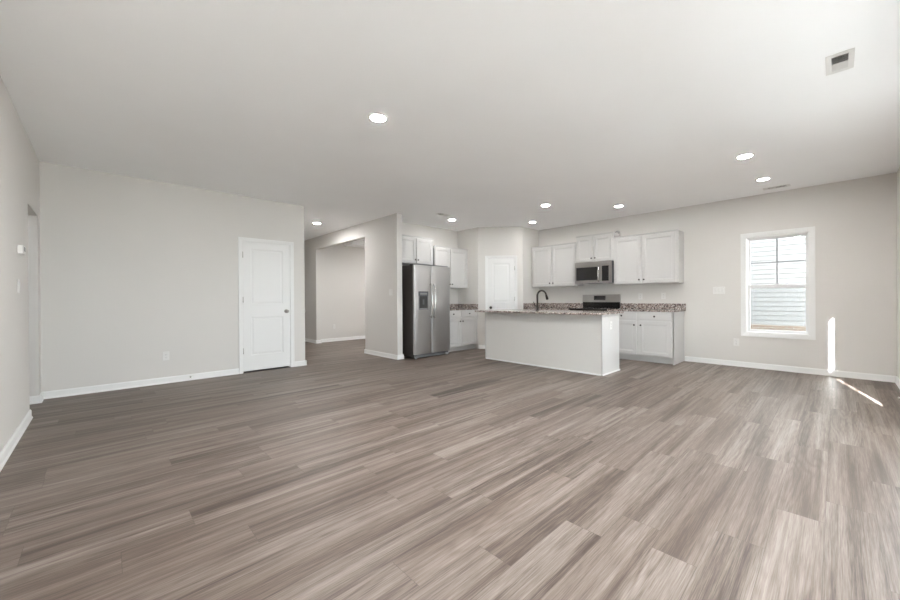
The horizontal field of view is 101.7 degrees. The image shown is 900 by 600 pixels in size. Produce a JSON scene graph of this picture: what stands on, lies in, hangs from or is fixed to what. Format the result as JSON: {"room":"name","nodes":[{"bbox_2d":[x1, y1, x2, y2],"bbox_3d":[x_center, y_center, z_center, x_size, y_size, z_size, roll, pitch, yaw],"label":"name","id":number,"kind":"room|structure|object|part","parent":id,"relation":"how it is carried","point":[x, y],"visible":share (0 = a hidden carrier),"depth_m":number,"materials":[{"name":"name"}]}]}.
{"room":"empty living room","nodes":[
{"label":"empty living room","id":0,"kind":"room"},
{"bbox_2d":[0,76,40,451],"bbox_3d":[-2.332,-0.233,1.616,0.115,2.740,7.044,0,0,-43],"label":"wall","id":1,"kind":"structure","parent":0,"point":[20,313],"depth_m":3.08,"materials":[{"name":"beige paint"}]},
{"bbox_2d":[0,409,32,471],"bbox_3d":[-2.021,1.092,1.399,0.021,0.086,5.905,0,0,-43],"label":"baseboard","id":2,"kind":"structure","parent":1,"relation":"attached to","point":[14,439],"depth_m":2.86,"materials":[{"name":"white paint"}]},
{"bbox_2d":[17,279,20,292],"bbox_3d":[-3.649,-0.117,3.100,0.013,0.118,0.072,0,0,-43],"label":"light switch","id":3,"kind":"object","parent":1,"relation":"attached to","point":[18,280],"visible":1,"depth_m":3.08,"materials":[{"name":"white plastic"}]},
{"bbox_2d":[17,245,25,254],"bbox_3d":[-3.663,-0.427,3.130,0.038,0.074,0.150,0,0,-43],"label":"thermostat","id":4,"kind":"object","parent":1,"relation":"attached to","point":[21,249],"visible":1,"depth_m":3.08,"materials":[{"name":"white plastic"}]},
{"bbox_2d":[29,392,43,404],"bbox_3d":[-4.660,1.101,4.100,0.136,0.086,0.230,0,0,-43],"label":"baseboard","id":5,"kind":"structure","parent":1,"relation":"attached to","point":[37,399],"depth_m":4.04,"materials":[{"name":"white paint"}]},
{"bbox_2d":[39,161,304,391],"bbox_3d":[-4.256,-0.230,4.724,4.722,2.740,0.115,0,0,-43],"label":"wall","id":6,"kind":"structure","parent":0,"point":[133,271],"depth_m":4.84,"materials":[{"name":"beige paint"}]},
{"bbox_2d":[163,352,168,360],"bbox_3d":[-3.877,0.765,4.995,0.072,0.118,0.008,0,0,-43],"label":"wall outlet","id":7,"kind":"object","parent":6,"relation":"attached to","point":[165,354],"visible":1,"depth_m":4.99,"materials":[{"name":"white plastic"}]},
{"bbox_2d":[43,360,306,398],"bbox_3d":[-3.585,1.091,5.262,3.065,0.086,0.021,0,0,-43],"label":"baseboard","id":8,"kind":"structure","parent":6,"relation":"attached to","point":[155,381],"depth_m":4.79,"materials":[{"name":"white paint"}]},
{"bbox_2d":[238,237,294,373],"bbox_3d":[-2.955,0.079,5.910,0.830,2.099,0.182,0,0,-43],"label":"door","id":9,"kind":"structure","parent":6,"relation":"in","point":[265,267],"depth_m":5.87,"materials":[{"name":"white paint"}]},
{"bbox_2d":[320,244,364,338],"bbox_3d":[-2.269,-0.259,10.835,3.405,2.740,0.110,0,0,-43],"label":"wall","id":10,"kind":"structure","parent":0,"point":[342,268],"depth_m":10.10,"materials":[{"name":"beige paint"}]},
{"bbox_2d":[321,336,364,341],"bbox_3d":[-2.216,1.068,10.791,3.405,0.086,0.021,0,0,-43],"label":"baseboard","id":11,"kind":"structure","parent":10,"relation":"attached to","point":[353,337],"depth_m":10.09,"materials":[{"name":"white paint"}]},
{"bbox_2d":[304,213,402,354],"bbox_3d":[-2.856,-0.250,8.896,0.115,2.740,5.557,0,0,-43],"label":"wall","id":12,"kind":"structure","parent":0,"point":[382,236],"depth_m":7.37,"materials":[{"name":"beige paint"}]},
{"bbox_2d":[305,338,403,359],"bbox_3d":[-2.841,1.077,8.892,0.157,0.086,5.578,0,0,-43],"label":"baseboard","id":13,"kind":"structure","parent":12,"relation":"attached to","point":[382,354],"depth_m":7.30,"materials":[{"name":"white paint"}]},
{"bbox_2d":[402,222,457,303],"bbox_3d":[-0.096,-0.266,8.543,3.405,2.740,0.115,0,0,-43],"label":"wall","id":14,"kind":"structure","parent":0,"point":[441,237],"depth_m":8.31,"materials":[{"name":"beige paint"}]},
{"bbox_2d":[402,234,432,264],"bbox_3d":[-0.790,-1.018,7.553,0.915,0.559,0.370,0,0,-43],"label":"upper cabinet","id":15,"kind":"object","parent":14,"relation":"attached to","point":[415,249],"visible":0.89,"depth_m":7.46,"materials":[{"name":"white paint"}]},
{"bbox_3d":[-0.854,-1.002,7.293,0.434,0.505,0.019,0,0,-43],"label":"door","id":16,"kind":"part","parent":15,"relation":"part of","materials":[{"name":"white paint"}]},
{"bbox_3d":[-0.695,-1.285,7.449,0.915,0.026,0.014,0,0,-43],"label":"molding","id":17,"kind":"part","parent":15,"relation":"part of","materials":[{"name":"white paint"}]},
{"bbox_3d":[-0.527,-1.005,7.602,0.435,0.505,0.019,0,0,-43],"label":"door","id":18,"kind":"part","parent":15,"relation":"part of","materials":[{"name":"white paint"}]},
{"bbox_2d":[433,245,467,288],"bbox_3d":[-0.055,-0.720,8.248,1.022,0.899,0.370,0,0,-43],"label":"upper cabinet","id":19,"kind":"object","parent":14,"relation":"attached to","point":[456,259],"visible":0.73,"depth_m":8.20,"materials":[{"name":"white paint"}]},
{"bbox_3d":[-0.158,-0.703,7.951,0.439,0.845,0.019,0,0,-43],"label":"door","id":20,"kind":"part","parent":19,"relation":"part of","materials":[{"name":"white paint"}]},
{"bbox_3d":[0.040,-1.157,8.145,1.022,0.026,0.014,0,0,-43],"label":"molding","id":21,"kind":"part","parent":19,"relation":"part of","materials":[{"name":"white paint"}]},
{"bbox_3d":[0.192,-0.706,8.283,0.489,0.845,0.019,0,0,-43],"label":"door","id":22,"kind":"part","parent":19,"relation":"part of","materials":[{"name":"white paint"}]},
{"bbox_2d":[450,304,457,307],"bbox_3d":[-0.176,0.142,8.371,0.999,0.095,0.020,0,0,-43],"label":"backsplash","id":23,"kind":"structure","parent":14,"relation":"attached to","point":[451,305],"depth_m":8.61,"materials":[{"name":"stone"}]},
{"bbox_2d":[0,339,899,599],"bbox_3d":[-1.659,1.181,5.695,10.010,0.120,12.045,0,0,-43],"label":"floor","id":24,"kind":"structure","parent":0,"point":[348,473],"depth_m":2.21,"materials":[{"name":"grey laminate"}]},
{"bbox_2d":[244,366,288,372],"bbox_3d":[-2.971,1.127,5.937,0.700,0.004,0.106,0,0,-43],"label":"threshold","id":25,"kind":"object","parent":24,"relation":"on","point":[285,366],"visible":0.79,"depth_m":5.92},
{"bbox_2d":[402,264,449,358],"bbox_3d":[-0.552,0.213,7.370,0.910,1.795,0.810,0,0,-43],"label":"refrigerator","id":26,"kind":"object","parent":24,"relation":"on","point":[425,288],"visible":0.98,"depth_m":7.05,"materials":[{"name":"grey metal"}]},
{"bbox_3d":[-0.525,0.183,6.983,0.417,1.693,0.060,0,0,-43],"label":"freezer door","id":27,"kind":"part","parent":26,"relation":"part of","materials":[{"name":"metal"}]},
{"bbox_3d":[-0.357,0.015,7.051,0.025,0.664,0.077,0,0,-43],"label":"handle","id":28,"kind":"part","parent":26,"relation":"part of","materials":[{"name":"metal"}]},
{"bbox_3d":[-0.296,0.014,7.108,0.025,0.664,0.077,0,0,-43],"label":"handle","id":29,"kind":"part","parent":26,"relation":"part of","materials":[{"name":"metal"}]},
{"bbox_3d":[-0.193,0.180,7.298,0.487,1.693,0.060,0,0,-43],"label":"door","id":30,"kind":"part","parent":26,"relation":"part of","materials":[{"name":"metal"}]},
{"bbox_2d":[448,310,476,351],"bbox_3d":[0.056,0.662,8.150,1.014,0.885,0.659,0,0,-43],"label":"base cabinet","id":31,"kind":"object","parent":24,"relation":"on","point":[463,323],"visible":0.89,"depth_m":7.98,"materials":[{"name":"white paint"}]},
{"bbox_3d":[0.060,0.301,7.757,0.455,0.125,0.019,0,0,-43],"label":"drawer","id":32,"kind":"part","parent":31,"relation":"part of","materials":[{"name":"white paint"}]},
{"bbox_3d":[0.063,0.684,7.758,0.455,0.598,0.019,0,0,-43],"label":"door","id":33,"kind":"part","parent":31,"relation":"part of","materials":[{"name":"white paint"}]},
{"bbox_2d":[450,304,477,309],"bbox_3d":[0.046,0.156,8.152,1.019,0.125,0.643,0,0,-43],"label":"countertop","id":34,"kind":"structure","parent":31,"relation":"on","point":[452,306],"depth_m":8.40,"materials":[{"name":"stone"}]},
{"bbox_3d":[0.415,0.298,8.094,0.483,0.125,0.019,0,0,-43],"label":"drawer","id":35,"kind":"part","parent":31,"relation":"part of","materials":[{"name":"white paint"}]},
{"bbox_3d":[0.418,0.681,8.095,0.483,0.598,0.019,0,0,-43],"label":"door","id":36,"kind":"part","parent":31,"relation":"part of","materials":[{"name":"white paint"}]},
{"bbox_2d":[485,312,619,375],"bbox_3d":[1.668,0.657,6.318,0.658,0.885,2.238,0,0,-43],"label":"kitchen island","id":37,"kind":"object","parent":24,"relation":"on","point":[587,344],"visible":0.93,"depth_m":5.84,"materials":[{"name":"white paint"},{"name":"speckled brown granite"}]},
{"bbox_3d":[0.898,0.659,7.114,0.619,0.885,0.022,0,0,-43],"label":"panel","id":38,"kind":"part","parent":37,"relation":"part of","materials":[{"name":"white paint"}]},
{"bbox_3d":[1.435,1.091,6.098,0.012,0.022,2.190,0,0,-43],"label":"shoe molding","id":39,"kind":"part","parent":37,"relation":"part of","materials":[{"name":"white paint"}]},
{"bbox_2d":[475,309,623,314],"bbox_3d":[1.589,0.199,6.245,0.945,0.030,2.300,0,0,-43],"label":"island countertop","id":40,"kind":"structure","parent":37,"relation":"on","point":[565,312],"depth_m":5.83,"materials":[{"name":"stone"}]},
{"bbox_2d":[533,290,548,309],"bbox_3d":[1.621,0.001,6.477,0.284,0.364,0.084,0,0,-13],"label":"kitchen faucet","id":41,"kind":"object","parent":40,"relation":"on","point":[539,291],"visible":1,"depth_m":6.45,"materials":[{"name":"brown metal"}]},
{"bbox_3d":[1.625,-0.049,6.479,0.216,0.264,0.031,0,0,-22],"label":"spout","id":42,"kind":"part","parent":41,"relation":"part of","materials":[{"name":"brown metal"}]},
{"bbox_3d":[2.416,0.655,5.512,0.619,0.885,0.020,0,0,-43],"label":"panel","id":43,"kind":"part","parent":37,"relation":"part of","materials":[{"name":"white paint"}]},
{"bbox_2d":[569,294,620,310],"bbox_3d":[2.894,0.489,7.356,0.700,1.200,0.766,0,0,-43],"label":"range","id":44,"kind":"object","parent":24,"relation":"on","point":[604,302],"visible":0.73,"depth_m":7.46,"materials":[{"name":"grey metal"}]},
{"bbox_2d":[569,308,618,309],"bbox_3d":[2.889,0.179,7.353,0.587,0.024,0.764,0,0,-43],"label":"cooktop","id":45,"kind":"object","parent":44,"relation":"in","point":[569,308],"depth_m":7.23,"materials":[{"name":"black glass"}]},
{"bbox_3d":[3.093,-0.044,7.563,0.016,0.090,0.240,0,0,-43],"label":"clock panel","id":46,"kind":"part","parent":44,"relation":"part of","materials":[{"name":"black glass"}]},
{"bbox_3d":[3.121,-0.036,7.572,0.066,0.154,0.766,0,0,-43],"label":"control panel","id":47,"kind":"part","parent":44,"relation":"part of","materials":[{"name":"metal"}]},
{"bbox_2d":[619,311,683,364],"bbox_3d":[3.556,0.644,6.691,0.660,0.885,1.099,0,0,-43],"label":"base cabinet","id":48,"kind":"object","parent":24,"relation":"on","point":[657,337],"visible":0.93,"depth_m":6.37,"materials":[{"name":"white paint"}]},
{"bbox_3d":[3.148,0.285,6.698,0.019,0.125,0.494,0,0,-43],"label":"drawer","id":49,"kind":"part","parent":48,"relation":"part of","materials":[{"name":"white paint"}]},
{"bbox_3d":[3.150,0.668,6.699,0.019,0.598,0.494,0,0,-43],"label":"door","id":50,"kind":"part","parent":48,"relation":"part of","materials":[{"name":"white paint"}]},
{"bbox_2d":[607,303,685,311],"bbox_3d":[3.568,0.133,6.684,0.644,0.135,1.126,0,0,-43],"label":"countertop","id":51,"kind":"structure","parent":48,"relation":"on","point":[642,307],"depth_m":6.72,"materials":[{"name":"stone"}]},
{"bbox_3d":[3.524,0.284,6.301,0.019,0.125,0.500,0,0,-43],"label":"drawer","id":52,"kind":"part","parent":48,"relation":"part of","materials":[{"name":"white paint"}]},
{"bbox_3d":[3.527,0.667,6.302,0.019,0.598,0.500,0,0,-43],"label":"door","id":53,"kind":"part","parent":48,"relation":"part of","materials":[{"name":"white paint"}]},
{"bbox_3d":[3.946,0.643,6.316,0.610,0.885,0.017,0,0,-43],"label":"panel","id":54,"kind":"part","parent":48,"relation":"part of","materials":[{"name":"white paint"}]},
{"bbox_3d":[2.263,0.649,8.056,0.660,0.885,1.114,0,0,-43],"label":"base cabinet","id":55,"kind":"object","parent":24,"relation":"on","visible":0},
{"bbox_2d":[523,303,582,309],"bbox_3d":[2.265,0.138,8.060,0.644,0.135,1.112,0,0,-43],"label":"countertop","id":56,"kind":"structure","parent":55,"relation":"on","point":[542,306],"depth_m":8.24,"materials":[{"name":"stone"}]},
{"bbox_2d":[0,0,899,240],"bbox_3d":[-1.677,-1.698,5.687,10.010,0.160,12.045,0,0,-43],"label":"ceiling","id":57,"kind":"structure","parent":0,"point":[497,111],"depth_m":2.94,"materials":[{"name":"white paint"}]},
{"bbox_2d":[344,240,364,247],"bbox_3d":[-1.811,-1.569,10.874,2.650,0.125,0.470,0,0,-43],"label":"soffit","id":58,"kind":"structure","parent":57,"relation":"attached to","point":[359,243],"depth_m":10.00,"materials":[{"name":"white paint"}]},
{"bbox_2d":[368,112,387,122],"bbox_3d":[-0.638,-1.614,3.245,0.176,0.009,0.176,0,0,-43],"label":"recessed light","id":59,"kind":"object","parent":57,"relation":"in","point":[375,117],"visible":1,"depth_m":3.23,"materials":[{"name":"white plastic"}]},
{"bbox_2d":[735,153,754,158],"bbox_3d":[3.370,-1.641,4.182,0.176,0.009,0.176,0,0,-43],"label":"recessed light","id":60,"kind":"object","parent":57,"relation":"in","point":[747,155],"visible":1,"depth_m":4.17,"materials":[{"name":"white plastic"}]},
{"bbox_2d":[755,177,771,180],"bbox_3d":[4.276,-1.649,5.001,0.176,0.009,0.176,0,0,-43],"label":"recessed light","id":61,"kind":"object","parent":57,"relation":"in","point":[762,178],"visible":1,"depth_m":4.97,"materials":[{"name":"white plastic"}]},
{"bbox_2d":[763,184,790,189],"bbox_3d":[4.793,-1.653,5.373,0.136,0.008,0.300,0,0,-43],"label":"ceiling vent","id":62,"kind":"object","parent":57,"relation":"in","point":[786,185],"visible":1,"depth_m":5.37,"materials":[{"name":"white plastic"}]},
{"bbox_2d":[825,48,854,75],"bbox_3d":[2.682,-1.633,2.519,0.300,0.008,0.136,0,0,-43],"label":"ceiling vent","id":63,"kind":"object","parent":57,"relation":"in","point":[844,60],"visible":1,"depth_m":2.51,"materials":[{"name":"white plastic"}]},
{"bbox_2d":[458,227,478,348],"bbox_3d":[0.451,-0.269,8.536,0.100,2.740,0.647,0,0,-43],"label":"wall","id":64,"kind":"structure","parent":0,"point":[467,239],"depth_m":8.42,"materials":[{"name":"beige paint"}]},
{"bbox_2d":[458,304,477,307],"bbox_3d":[0.408,0.138,8.496,0.020,0.095,0.643,0,0,-43],"label":"backsplash","id":65,"kind":"structure","parent":64,"relation":"attached to","point":[459,305],"depth_m":8.47,"materials":[{"name":"stone"}]},
{"bbox_2d":[478,227,522,344],"bbox_3d":[1.141,-0.273,8.303,1.007,2.740,0.100,0,0,2],"label":"wall","id":66,"kind":"structure","parent":0,"point":[492,241],"depth_m":8.25,"materials":[{"name":"beige paint"}]},
{"bbox_2d":[485,255,517,309],"bbox_3d":[1.158,0.049,8.270,0.720,2.097,0.167,0,0,2],"label":"door","id":67,"kind":"structure","parent":66,"relation":"in","point":[500,271],"depth_m":8.25,"materials":[{"name":"white paint"}]},
{"bbox_2d":[523,227,538,302],"bbox_3d":[1.844,-0.278,8.499,0.648,2.740,0.100,0,0,-43],"label":"wall","id":68,"kind":"structure","parent":0,"point":[530,236],"depth_m":8.39,"materials":[{"name":"beige paint"}]},
{"bbox_2d":[523,303,539,307],"bbox_3d":[1.889,0.124,8.456,0.644,0.105,0.020,0,0,-43],"label":"backsplash","id":69,"kind":"structure","parent":68,"relation":"attached to","point":[525,305],"depth_m":8.38,"materials":[{"name":"stone"}]},
{"bbox_2d":[539,172,896,375],"bbox_3d":[1.927,-0.280,9.028,0.200,2.740,11.945,0,0,-43],"label":"wall","id":70,"kind":"structure","parent":0,"point":[854,221],"depth_m":5.45,"materials":[{"name":"beige paint"}]},
{"bbox_2d":[531,242,583,287],"bbox_3d":[2.365,-0.754,8.146,0.370,0.919,1.095,0,0,-43],"label":"upper cabinet","id":71,"kind":"object","parent":70,"relation":"attached to","point":[552,265],"visible":0.99,"depth_m":8.01,"materials":[{"name":"white paint"}]},
{"bbox_3d":[2.069,-0.738,8.249,0.019,0.865,0.482,0,0,-43],"label":"door","id":72,"kind":"part","parent":71,"relation":"part of","materials":[{"name":"white paint"}]},
{"bbox_3d":[2.260,-1.200,8.047,0.014,0.026,1.095,0,0,-43],"label":"molding","id":73,"kind":"part","parent":71,"relation":"part of","materials":[{"name":"white paint"}]},
{"bbox_3d":[2.439,-0.739,7.858,0.019,0.865,0.540,0,0,-43],"label":"door","id":74,"kind":"part","parent":71,"relation":"part of","materials":[{"name":"white paint"}]},
{"bbox_2d":[539,303,582,307],"bbox_3d":[2.498,0.121,8.267,0.020,0.105,1.092,0,0,-43],"label":"backsplash","id":75,"kind":"structure","parent":70,"relation":"attached to","point":[550,305],"depth_m":8.22,"materials":[{"name":"stone"}]},
{"bbox_2d":[576,232,619,262],"bbox_3d":[3.005,-1.046,7.468,0.370,0.559,0.767,0,0,-43],"label":"upper cabinet","id":76,"kind":"object","parent":70,"relation":"attached to","point":[593,247],"visible":0.94,"depth_m":7.34,"materials":[{"name":"white paint"}]},
{"bbox_3d":[2.767,-1.030,7.509,0.019,0.505,0.352,0,0,-43],"label":"door","id":77,"kind":"part","parent":76,"relation":"part of","materials":[{"name":"white paint"}]},
{"bbox_2d":[575,260,613,283],"bbox_3d":[2.973,-0.548,7.436,0.466,0.436,0.750,0,0,-43],"label":"microwave","id":78,"kind":"object","parent":76,"relation":"attached to","point":[597,272],"visible":1,"depth_m":7.29,"materials":[{"name":"grey metal"}]},
{"bbox_3d":[2.790,-0.512,7.402,0.030,0.352,0.548,0,0,-43],"label":"door","id":79,"kind":"part","parent":78,"relation":"part of","materials":[{"name":"metal"}]},
{"bbox_3d":[3.049,-0.512,7.130,0.030,0.352,0.200,0,0,-43],"label":"control panel","id":80,"kind":"part","parent":78,"relation":"part of","materials":[{"name":"metal"}]},
{"bbox_3d":[2.901,-1.312,7.370,0.014,0.026,0.767,0,0,-43],"label":"molding","id":81,"kind":"part","parent":76,"relation":"part of","materials":[{"name":"white paint"}]},
{"bbox_3d":[3.022,-1.031,7.240,0.019,0.505,0.354,0,0,-43],"label":"door","id":82,"kind":"part","parent":76,"relation":"part of","materials":[{"name":"white paint"}]},
{"bbox_2d":[613,229,683,284],"bbox_3d":[3.652,-0.758,6.788,0.370,0.919,1.104,0,0,-43],"label":"upper cabinet","id":83,"kind":"object","parent":70,"relation":"attached to","point":[653,257],"visible":1,"depth_m":6.62,"materials":[{"name":"white paint"}]},
{"bbox_3d":[3.346,-0.742,6.901,0.019,0.865,0.480,0,0,-43],"label":"door","id":84,"kind":"part","parent":83,"relation":"part of","materials":[{"name":"white paint"}]},
{"bbox_3d":[3.546,-1.204,6.690,0.014,0.026,1.104,0,0,-43],"label":"molding","id":85,"kind":"part","parent":83,"relation":"part of","materials":[{"name":"white paint"}]},
{"bbox_3d":[3.713,-0.743,6.513,0.019,0.865,0.536,0,0,-43],"label":"door","id":86,"kind":"part","parent":83,"relation":"part of","materials":[{"name":"white paint"}]},
{"bbox_2d":[621,303,685,308],"bbox_3d":[3.795,0.116,6.899,0.020,0.105,1.126,0,0,-43],"label":"backsplash","id":87,"kind":"structure","parent":70,"relation":"attached to","point":[623,305],"depth_m":6.88,"materials":[{"name":"stone"}]},
{"bbox_2d":[661,293,665,298],"bbox_3d":[3.939,-0.074,6.755,0.008,0.118,0.072,0,0,-43],"label":"wall outlet","id":88,"kind":"object","parent":70,"relation":"attached to","point":[663,295],"visible":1,"depth_m":6.75,"materials":[{"name":"white plastic"}]},
{"bbox_2d":[713,287,724,293],"bbox_3d":[4.514,-0.161,6.144,0.013,0.118,0.164,0,0,-43],"label":"light switch","id":89,"kind":"object","parent":70,"relation":"attached to","point":[716,290],"visible":1,"depth_m":6.14,"materials":[{"name":"white plastic"}]},
{"bbox_2d":[734,338,738,345],"bbox_3d":[4.679,0.690,5.981,0.008,0.118,0.072,0,0,-43],"label":"wall outlet","id":90,"kind":"object","parent":70,"relation":"attached to","point":[736,341],"visible":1,"depth_m":5.98,"materials":[{"name":"white plastic"}]},
{"bbox_2d":[740,226,815,339],"bbox_3d":[5.075,-0.244,5.686,0.207,1.648,0.856,0,0,-43],"label":"window","id":91,"kind":"structure","parent":70,"relation":"in","point":[809,232],"depth_m":5.65,"materials":[{"name":"white paint"}]},
{"bbox_3d":[5.119,-0.585,5.729,0.030,0.802,0.686,0,0,-43],"label":"sash","id":92,"kind":"part","parent":91,"relation":"part of","materials":[{"name":"glass"}]},
{"bbox_3d":[5.097,0.129,5.705,0.030,0.736,0.686,0,0,-43],"label":"sash","id":93,"kind":"part","parent":91,"relation":"part of","materials":[{"name":"white plastic"}]},
{"bbox_2d":[685,356,895,382],"bbox_3d":[5.000,1.038,5.637,0.021,0.086,2.400,0,0,-43],"label":"baseboard","id":94,"kind":"structure","parent":70,"relation":"attached to","point":[856,375],"depth_m":5.44,"materials":[{"name":"white paint"}]},
{"bbox_2d":[897,167,899,378],"bbox_3d":[2.932,-0.266,1.891,8.159,2.740,0.200,0,0,-43],"label":"wall","id":95,"kind":"structure","parent":0,"point":[898,171],"depth_m":4.66,"materials":[{"name":"beige paint"}]},
{"bbox_2d":[895,376,899,388],"bbox_3d":[2.910,1.060,2.018,8.032,0.086,0.021,0,0,-43],"label":"baseboard","id":96,"kind":"structure","parent":95,"relation":"attached to","point":[897,381],"depth_m":4.61,"materials":[{"name":"white paint"}]},
{"label":"outside","id":97,"kind":"structure","parent":0,"visible":0},
{"bbox_3d":[0.008,1.387,0.004,80.000,0.120,120.000,0,0,-43],"label":"ground","id":98,"kind":"structure","parent":97,"visible":0},
{"bbox_2d":[751,236,805,330],"bbox_3d":[8.407,-2.734,10.730,6.900,7.960,18.600,0,0,-43],"label":"neighboring house","id":99,"kind":"structure","parent":98,"relation":"on","point":[771,308],"depth_m":7.82,"materials":[{"name":"white"}]}
]}

